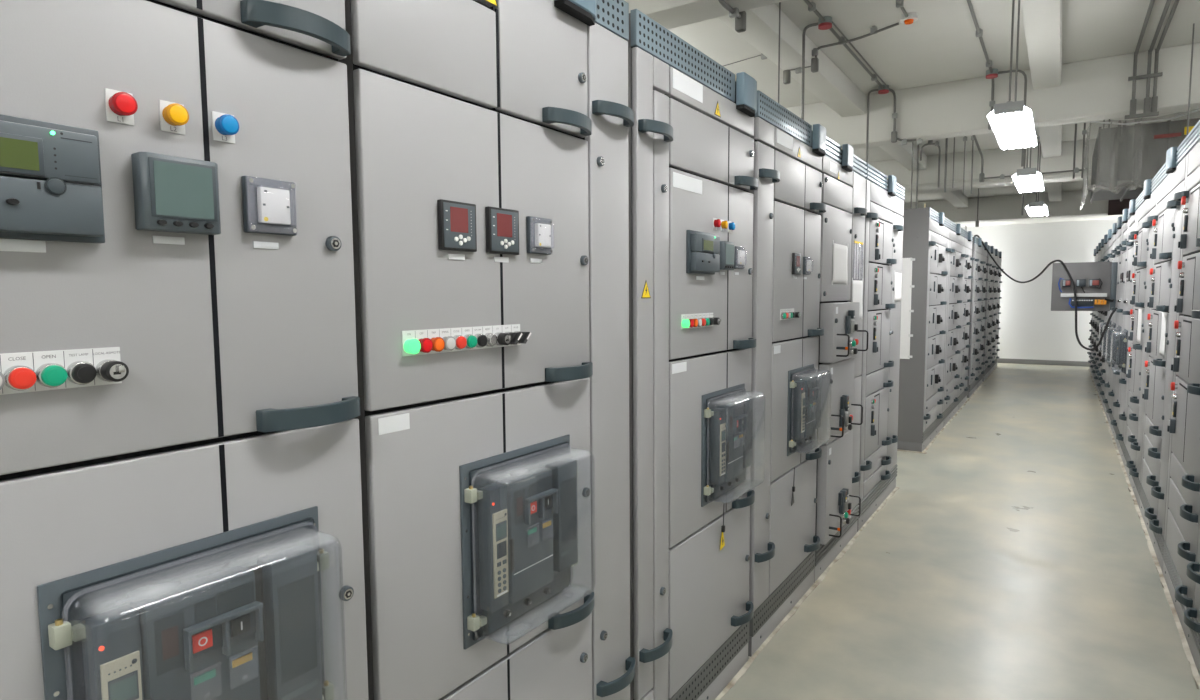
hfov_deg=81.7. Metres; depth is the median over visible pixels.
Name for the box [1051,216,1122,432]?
tall cabinet
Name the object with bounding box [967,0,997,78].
conduit
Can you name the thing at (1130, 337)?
toggle switch
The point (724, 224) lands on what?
lamp
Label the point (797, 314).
switch
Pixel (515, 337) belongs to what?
switch
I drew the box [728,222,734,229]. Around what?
lamp
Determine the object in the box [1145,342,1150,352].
toggle switch
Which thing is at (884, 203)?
tall cabinet
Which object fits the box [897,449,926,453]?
trim
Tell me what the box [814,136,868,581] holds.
tall cabinet
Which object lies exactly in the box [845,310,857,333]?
switch
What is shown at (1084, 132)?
conduit
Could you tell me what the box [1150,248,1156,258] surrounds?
toggle switch
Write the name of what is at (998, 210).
ceiling beam
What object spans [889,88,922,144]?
conduit
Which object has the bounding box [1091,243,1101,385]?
tall cabinet
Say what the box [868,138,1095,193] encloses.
ceiling beam
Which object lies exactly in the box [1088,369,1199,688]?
trim
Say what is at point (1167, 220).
tall cabinet
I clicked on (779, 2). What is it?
rod
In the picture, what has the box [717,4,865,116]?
ceiling beam
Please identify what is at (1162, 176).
grille
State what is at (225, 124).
lamp
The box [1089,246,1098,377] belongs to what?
tall cabinet
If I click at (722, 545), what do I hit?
tag
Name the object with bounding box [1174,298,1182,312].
toggle switch
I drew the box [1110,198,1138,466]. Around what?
tall cabinet
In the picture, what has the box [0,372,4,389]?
lamp
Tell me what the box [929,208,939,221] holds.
grille
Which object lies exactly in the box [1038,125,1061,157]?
ceiling beam
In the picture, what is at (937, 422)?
grille
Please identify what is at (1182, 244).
toggle switch
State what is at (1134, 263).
toggle switch
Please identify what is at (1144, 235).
tall cabinet
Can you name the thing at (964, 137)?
conduit
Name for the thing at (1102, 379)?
tall cabinet
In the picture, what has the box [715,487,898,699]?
trim
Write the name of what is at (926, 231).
tall cabinet
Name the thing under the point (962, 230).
grille
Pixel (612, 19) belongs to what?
grille
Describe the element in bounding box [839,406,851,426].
switch
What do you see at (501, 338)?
switch
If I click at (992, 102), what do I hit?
conduit
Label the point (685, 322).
lamp
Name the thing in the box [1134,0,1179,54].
conduit
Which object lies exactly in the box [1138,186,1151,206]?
grille
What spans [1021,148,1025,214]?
conduit
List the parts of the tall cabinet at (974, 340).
door, door, door, door, door, door, door, door, door, door, door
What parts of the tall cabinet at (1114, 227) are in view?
door, door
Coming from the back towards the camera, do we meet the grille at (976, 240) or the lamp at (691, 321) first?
the grille at (976, 240)
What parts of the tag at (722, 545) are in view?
cord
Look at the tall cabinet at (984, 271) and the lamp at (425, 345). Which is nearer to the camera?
the lamp at (425, 345)
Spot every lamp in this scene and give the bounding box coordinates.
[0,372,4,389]
[108,92,137,115]
[162,103,188,125]
[215,114,238,134]
[404,339,420,353]
[418,338,432,352]
[431,337,444,351]
[443,336,455,350]
[682,319,689,327]
[689,319,693,327]
[693,319,697,326]
[697,318,701,326]
[714,219,720,226]
[721,221,727,228]
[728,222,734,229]
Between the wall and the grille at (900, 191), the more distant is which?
the wall
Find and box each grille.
[595,0,628,40]
[630,9,734,101]
[668,622,748,699]
[749,551,814,636]
[755,90,811,146]
[815,504,858,565]
[825,136,841,163]
[852,155,866,177]
[858,464,896,517]
[865,163,887,189]
[896,182,904,199]
[922,412,943,442]
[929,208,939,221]
[943,397,958,418]
[944,217,949,228]
[949,220,956,232]
[956,226,964,236]
[958,391,966,402]
[968,380,976,391]
[974,236,978,244]
[1113,418,1118,434]
[1118,431,1125,454]
[1124,447,1140,494]
[1135,198,1138,209]
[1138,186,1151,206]
[1139,484,1164,554]
[1151,174,1157,192]
[1156,163,1176,185]
[1162,541,1199,654]
[1176,136,1187,164]
[1186,120,1199,153]
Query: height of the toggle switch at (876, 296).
0.070 m
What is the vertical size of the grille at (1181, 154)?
0.097 m
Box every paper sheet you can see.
[832,240,847,284]
[852,278,862,318]
[894,270,901,301]
[1136,309,1141,342]
[1159,313,1166,356]
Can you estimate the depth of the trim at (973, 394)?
8.47 m
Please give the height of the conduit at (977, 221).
0.820 m
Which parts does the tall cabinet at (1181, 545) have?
door, door, handle, door, handle, door, door, handle, door, handle, door, handle, handle, door, handle, handle, door, door, handle, door, handle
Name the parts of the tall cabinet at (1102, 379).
door, door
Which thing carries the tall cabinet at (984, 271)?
on the floor
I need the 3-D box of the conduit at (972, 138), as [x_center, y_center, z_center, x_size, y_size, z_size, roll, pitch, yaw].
[4.213,-2.142,7.855,0.044,0.740,0.032,3,5,33]
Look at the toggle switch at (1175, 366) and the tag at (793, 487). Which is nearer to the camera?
the tag at (793, 487)
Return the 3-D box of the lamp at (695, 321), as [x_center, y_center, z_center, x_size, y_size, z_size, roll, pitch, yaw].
[0.309,-0.089,2.274,0.017,0.028,0.028,3,5,33]
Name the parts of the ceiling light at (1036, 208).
hanging rod, hanging rod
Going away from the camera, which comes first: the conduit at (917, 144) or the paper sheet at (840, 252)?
the paper sheet at (840, 252)
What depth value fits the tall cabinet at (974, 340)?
10.06 m
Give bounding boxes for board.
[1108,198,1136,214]
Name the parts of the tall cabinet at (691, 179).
door, door, handle, handle, door, door, name plate, door, door, door, door, door, button frame, handle, handle, handle, handle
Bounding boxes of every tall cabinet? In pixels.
[0,0,368,699]
[338,0,634,699]
[627,9,765,699]
[748,90,831,656]
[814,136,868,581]
[857,163,904,531]
[897,204,951,451]
[943,220,965,426]
[958,230,974,409]
[967,236,983,397]
[977,242,989,387]
[982,245,994,381]
[988,249,998,375]
[993,251,1002,369]
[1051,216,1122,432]
[1087,249,1096,371]
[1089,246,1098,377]
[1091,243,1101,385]
[1093,239,1104,391]
[1095,234,1108,399]
[1098,223,1117,421]
[1098,229,1113,410]
[1105,209,1130,446]
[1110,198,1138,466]
[1124,174,1157,508]
[1139,136,1187,572]
[1162,120,1199,675]
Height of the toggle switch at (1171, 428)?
0.070 m
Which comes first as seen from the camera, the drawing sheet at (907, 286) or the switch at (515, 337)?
the switch at (515, 337)
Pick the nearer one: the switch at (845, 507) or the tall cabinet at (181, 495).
the tall cabinet at (181, 495)
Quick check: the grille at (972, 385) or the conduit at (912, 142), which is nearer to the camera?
the conduit at (912, 142)
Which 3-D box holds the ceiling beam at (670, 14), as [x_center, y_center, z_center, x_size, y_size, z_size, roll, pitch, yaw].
[1.648,-1.876,2.726,8.800,0.450,0.250,3,5,33]
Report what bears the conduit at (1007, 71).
attached to the conduit at (991, 73)
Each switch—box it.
[95,359,128,381]
[495,332,510,345]
[505,332,521,344]
[515,331,530,343]
[711,317,720,324]
[795,312,800,317]
[838,490,846,505]
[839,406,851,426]
[839,488,851,513]
[840,395,848,408]
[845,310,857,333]
[871,424,875,435]
[873,342,877,352]
[874,294,879,304]
[875,249,880,259]
[1126,369,1130,377]
[1128,332,1132,340]
[1130,296,1134,304]
[1132,257,1136,265]
[1142,388,1148,399]
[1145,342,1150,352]
[1147,297,1153,307]
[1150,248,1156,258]
[1167,418,1175,432]
[1171,357,1179,371]
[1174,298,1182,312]
[1178,234,1186,248]
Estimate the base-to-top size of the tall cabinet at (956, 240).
2.296 m
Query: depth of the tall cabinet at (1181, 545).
3.22 m
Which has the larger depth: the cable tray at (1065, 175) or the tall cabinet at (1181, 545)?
the cable tray at (1065, 175)
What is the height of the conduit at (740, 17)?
0.520 m
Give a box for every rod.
[778,2,780,102]
[1186,23,1194,135]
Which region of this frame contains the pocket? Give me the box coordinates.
[854,240,862,278]
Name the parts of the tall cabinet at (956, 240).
door, door, door, door, door, door, door, door, door, door, door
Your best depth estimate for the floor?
3.58 m
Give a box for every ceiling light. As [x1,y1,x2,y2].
[986,0,1037,149]
[1011,143,1044,192]
[1025,136,1048,216]
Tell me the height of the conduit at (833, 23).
0.012 m
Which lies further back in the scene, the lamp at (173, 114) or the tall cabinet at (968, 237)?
the tall cabinet at (968, 237)
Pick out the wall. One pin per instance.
(1029, 329)
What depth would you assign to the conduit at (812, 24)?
4.81 m
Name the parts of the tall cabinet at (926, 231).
panel, door, handle, handle, door, door, door, door, door, door, door, door, door, handle, door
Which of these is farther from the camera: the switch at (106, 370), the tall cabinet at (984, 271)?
the tall cabinet at (984, 271)
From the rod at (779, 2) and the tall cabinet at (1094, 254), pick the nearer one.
the rod at (779, 2)
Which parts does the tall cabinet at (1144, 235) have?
handle, door, door, door, handle, door, handle, handle, handle, handle, handle, door, handle, door, handle, door, handle, door, door, door, handle, door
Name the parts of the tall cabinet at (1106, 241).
door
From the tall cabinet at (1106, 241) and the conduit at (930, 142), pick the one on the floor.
the tall cabinet at (1106, 241)
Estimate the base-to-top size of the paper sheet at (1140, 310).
0.250 m
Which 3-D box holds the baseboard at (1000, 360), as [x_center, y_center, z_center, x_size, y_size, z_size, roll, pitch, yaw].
[9.259,0.259,14.380,8.800,0.100,0.015,3,5,33]
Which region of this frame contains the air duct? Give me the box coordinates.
[1063,109,1199,202]
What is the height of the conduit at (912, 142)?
1.160 m
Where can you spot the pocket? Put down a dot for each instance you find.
(859, 247)
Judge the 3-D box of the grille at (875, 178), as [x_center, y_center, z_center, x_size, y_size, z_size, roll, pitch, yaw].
[1.773,-1.107,4.453,0.023,0.097,0.590,3,5,33]
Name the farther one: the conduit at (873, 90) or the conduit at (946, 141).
the conduit at (946, 141)
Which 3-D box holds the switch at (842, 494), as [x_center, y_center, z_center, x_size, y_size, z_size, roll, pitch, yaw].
[1.339,0.815,3.829,0.032,0.075,0.064,3,5,33]
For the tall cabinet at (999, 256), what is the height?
2.296 m
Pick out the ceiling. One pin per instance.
(942, 46)
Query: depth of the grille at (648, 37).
2.14 m
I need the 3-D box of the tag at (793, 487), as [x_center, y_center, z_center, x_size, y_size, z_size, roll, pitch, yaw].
[0.896,0.631,3.212,0.012,0.175,0.040,3,5,33]
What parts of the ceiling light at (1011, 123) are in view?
hanging rod, hanging rod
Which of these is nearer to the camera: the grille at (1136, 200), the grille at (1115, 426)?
the grille at (1136, 200)
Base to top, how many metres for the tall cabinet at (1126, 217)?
2.296 m
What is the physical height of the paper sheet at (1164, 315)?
0.245 m
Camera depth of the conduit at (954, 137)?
7.96 m
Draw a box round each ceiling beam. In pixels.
[624,0,786,28]
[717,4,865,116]
[786,43,1199,148]
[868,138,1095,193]
[879,142,926,170]
[904,190,1122,226]
[937,190,968,207]
[1020,0,1061,89]
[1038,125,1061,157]
[1046,182,1061,201]
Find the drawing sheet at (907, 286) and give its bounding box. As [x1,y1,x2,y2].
[900,258,914,358]
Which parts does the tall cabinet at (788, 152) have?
door, door, handle, handle, door, door, door, door, door, handle, handle, button frame, handle, handle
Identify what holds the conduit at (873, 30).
attached to the ceiling
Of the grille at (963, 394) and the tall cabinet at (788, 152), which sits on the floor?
the tall cabinet at (788, 152)
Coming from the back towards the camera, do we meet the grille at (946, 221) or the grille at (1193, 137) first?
the grille at (946, 221)
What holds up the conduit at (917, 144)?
hanging from the ceiling
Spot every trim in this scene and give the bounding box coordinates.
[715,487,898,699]
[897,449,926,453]
[922,366,998,451]
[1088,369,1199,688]
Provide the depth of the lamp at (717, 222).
2.39 m
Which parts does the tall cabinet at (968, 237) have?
door, door, door, door, door, door, door, door, door, door, door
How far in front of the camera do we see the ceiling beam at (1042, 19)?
4.67 m
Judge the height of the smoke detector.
0.052 m
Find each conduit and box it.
[718,0,745,32]
[723,53,766,65]
[783,66,810,84]
[801,22,817,119]
[804,0,888,93]
[811,22,898,72]
[832,21,887,87]
[866,89,877,162]
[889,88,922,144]
[896,0,907,16]
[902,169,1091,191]
[910,142,912,208]
[916,144,918,207]
[920,140,940,187]
[944,138,947,191]
[952,137,954,187]
[963,136,967,193]
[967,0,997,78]
[970,135,973,193]
[973,135,984,182]
[975,188,978,226]
[984,167,1081,178]
[988,78,994,129]
[998,70,1026,166]
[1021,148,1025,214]
[1072,124,1076,178]
[1081,123,1086,177]
[1134,0,1179,54]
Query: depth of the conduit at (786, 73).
5.24 m
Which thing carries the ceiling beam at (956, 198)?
attached to the ceiling
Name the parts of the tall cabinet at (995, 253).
door, door, door, door, door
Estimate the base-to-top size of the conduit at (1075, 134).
0.610 m
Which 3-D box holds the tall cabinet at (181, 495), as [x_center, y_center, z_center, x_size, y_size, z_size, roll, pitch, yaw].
[-0.954,0.278,1.041,0.902,2.296,0.897,3,5,33]
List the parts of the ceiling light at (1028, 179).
hanging rod, hanging rod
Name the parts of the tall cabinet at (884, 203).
door, handle, handle, door, door, door, door, door, door, door, door, handle, handle, handle, door, handle, handle, handle, handle, handle, door, handle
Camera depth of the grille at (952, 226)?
7.76 m
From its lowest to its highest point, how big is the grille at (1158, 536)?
0.097 m
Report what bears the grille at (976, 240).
attached to the tall cabinet at (974, 340)
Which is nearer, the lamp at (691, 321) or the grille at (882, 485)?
the lamp at (691, 321)
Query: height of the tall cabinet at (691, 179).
2.329 m
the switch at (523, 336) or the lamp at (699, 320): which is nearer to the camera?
the switch at (523, 336)
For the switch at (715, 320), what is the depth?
2.39 m
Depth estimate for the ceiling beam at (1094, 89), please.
5.88 m
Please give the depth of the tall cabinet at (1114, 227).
8.19 m
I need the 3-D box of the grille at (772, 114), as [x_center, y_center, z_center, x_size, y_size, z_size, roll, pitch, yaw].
[0.800,-0.985,2.991,0.021,0.097,0.690,3,5,33]
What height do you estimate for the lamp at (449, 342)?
0.028 m
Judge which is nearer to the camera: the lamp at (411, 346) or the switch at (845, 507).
the lamp at (411, 346)
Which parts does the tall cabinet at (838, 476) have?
drawer, door, drawer, door, door, drawer, lock rod, door, handle, door, handle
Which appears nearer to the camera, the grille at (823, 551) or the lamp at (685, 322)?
the lamp at (685, 322)
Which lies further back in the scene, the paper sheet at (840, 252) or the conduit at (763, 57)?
the conduit at (763, 57)
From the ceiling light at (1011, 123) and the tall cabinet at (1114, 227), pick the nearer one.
the ceiling light at (1011, 123)
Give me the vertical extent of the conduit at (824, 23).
0.065 m
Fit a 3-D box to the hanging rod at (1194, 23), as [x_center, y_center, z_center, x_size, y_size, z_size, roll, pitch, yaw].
[4.165,-1.829,4.902,0.009,0.920,0.009,-3,5,-34]
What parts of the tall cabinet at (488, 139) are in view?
door, name plate, door, door, door, name plate, door, name plate, door, button frame, handle, handle, handle, door, handle, handle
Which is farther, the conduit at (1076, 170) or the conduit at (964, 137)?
the conduit at (964, 137)
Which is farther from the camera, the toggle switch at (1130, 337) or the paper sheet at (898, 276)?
the toggle switch at (1130, 337)
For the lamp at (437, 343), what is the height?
0.028 m
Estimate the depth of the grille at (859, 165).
4.04 m
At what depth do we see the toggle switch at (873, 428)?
4.54 m
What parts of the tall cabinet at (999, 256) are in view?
door, door, door, door, door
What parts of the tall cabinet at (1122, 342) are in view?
handle, handle, door, handle, door, handle, door, handle, door, door, door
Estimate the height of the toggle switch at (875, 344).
0.070 m
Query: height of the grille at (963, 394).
0.097 m
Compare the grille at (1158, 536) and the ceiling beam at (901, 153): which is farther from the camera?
the ceiling beam at (901, 153)
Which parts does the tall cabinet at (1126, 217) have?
handle, door, handle, door, door, door, door, door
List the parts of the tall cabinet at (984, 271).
door, door, door, door, door, door, door, door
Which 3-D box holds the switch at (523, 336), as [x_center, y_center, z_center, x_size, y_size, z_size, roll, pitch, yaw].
[-0.172,-0.028,1.534,0.035,0.028,0.028,3,5,33]
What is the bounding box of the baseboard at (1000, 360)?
[997,358,1089,366]
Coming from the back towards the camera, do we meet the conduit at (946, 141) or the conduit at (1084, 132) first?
the conduit at (946, 141)
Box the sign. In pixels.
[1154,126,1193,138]
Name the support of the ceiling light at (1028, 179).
hanging from the ceiling
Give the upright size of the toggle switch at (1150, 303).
0.070 m
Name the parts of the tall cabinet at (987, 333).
door, door, door, door, door, door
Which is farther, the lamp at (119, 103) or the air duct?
the air duct
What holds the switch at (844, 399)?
attached to the tall cabinet at (838, 476)
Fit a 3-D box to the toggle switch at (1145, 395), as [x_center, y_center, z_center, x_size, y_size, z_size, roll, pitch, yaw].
[3.605,0.291,4.591,0.030,0.070,0.034,3,5,33]
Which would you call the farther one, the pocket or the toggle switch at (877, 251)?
the toggle switch at (877, 251)
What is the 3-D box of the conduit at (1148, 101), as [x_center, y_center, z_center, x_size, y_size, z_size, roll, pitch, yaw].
[4.224,-2.066,5.392,0.220,0.505,0.050,3,5,33]
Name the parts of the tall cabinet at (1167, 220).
door, door, handle, door, handle, handle, door, handle, handle, handle, door, handle, door, handle, door, handle, door, handle, door, door, door, handle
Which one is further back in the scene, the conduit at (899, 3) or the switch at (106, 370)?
the conduit at (899, 3)
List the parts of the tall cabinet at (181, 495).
name plate, lamp plate, name plate, lamp plate, door, door, lamp plate, button frame, door, name plate, handle, handle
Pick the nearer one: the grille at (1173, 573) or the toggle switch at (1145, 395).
the grille at (1173, 573)
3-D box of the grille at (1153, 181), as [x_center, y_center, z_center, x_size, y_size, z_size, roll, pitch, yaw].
[3.813,-1.145,4.764,0.023,0.097,0.365,3,5,33]
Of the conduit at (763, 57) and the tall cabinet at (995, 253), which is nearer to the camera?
the conduit at (763, 57)
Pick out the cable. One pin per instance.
(978, 236)
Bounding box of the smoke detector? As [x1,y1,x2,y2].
[900,12,917,24]
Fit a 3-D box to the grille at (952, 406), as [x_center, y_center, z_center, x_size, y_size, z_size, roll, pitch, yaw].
[4.177,0.688,8.265,0.023,0.097,1.320,3,5,33]
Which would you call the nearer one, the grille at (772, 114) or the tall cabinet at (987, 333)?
the grille at (772, 114)
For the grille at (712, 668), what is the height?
0.097 m
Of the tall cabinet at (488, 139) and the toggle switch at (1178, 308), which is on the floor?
the tall cabinet at (488, 139)
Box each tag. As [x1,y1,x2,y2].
[720,504,724,549]
[791,468,794,505]
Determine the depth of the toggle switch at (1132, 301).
5.67 m
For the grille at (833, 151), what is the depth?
3.58 m
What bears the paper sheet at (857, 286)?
attached to the tall cabinet at (838, 476)
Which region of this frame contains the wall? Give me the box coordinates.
[961,219,1116,361]
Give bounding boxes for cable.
[974,235,1117,350]
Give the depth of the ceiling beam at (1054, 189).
11.69 m
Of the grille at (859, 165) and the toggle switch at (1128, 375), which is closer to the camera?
the grille at (859, 165)
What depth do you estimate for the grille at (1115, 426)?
6.83 m
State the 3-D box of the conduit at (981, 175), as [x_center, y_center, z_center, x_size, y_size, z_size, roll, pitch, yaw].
[3.978,-2.178,7.420,0.056,0.642,1.035,3,6,40]
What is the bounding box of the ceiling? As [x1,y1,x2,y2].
[668,0,1199,202]
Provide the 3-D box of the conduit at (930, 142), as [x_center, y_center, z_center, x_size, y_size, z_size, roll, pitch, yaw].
[3.845,-2.214,8.093,0.222,0.650,0.050,3,5,33]
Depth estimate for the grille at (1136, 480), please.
5.11 m
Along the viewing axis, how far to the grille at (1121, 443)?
6.15 m
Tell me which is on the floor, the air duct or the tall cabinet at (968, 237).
the tall cabinet at (968, 237)
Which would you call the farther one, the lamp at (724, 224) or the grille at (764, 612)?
the grille at (764, 612)
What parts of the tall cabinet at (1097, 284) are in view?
swing panel, door, door, door, door, door, door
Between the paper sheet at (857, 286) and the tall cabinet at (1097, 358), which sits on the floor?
the tall cabinet at (1097, 358)
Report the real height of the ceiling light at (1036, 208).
0.846 m
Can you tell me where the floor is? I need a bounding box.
[720,363,1199,699]
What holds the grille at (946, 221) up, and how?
attached to the tall cabinet at (926, 231)
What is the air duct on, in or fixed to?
hanging from the ceiling

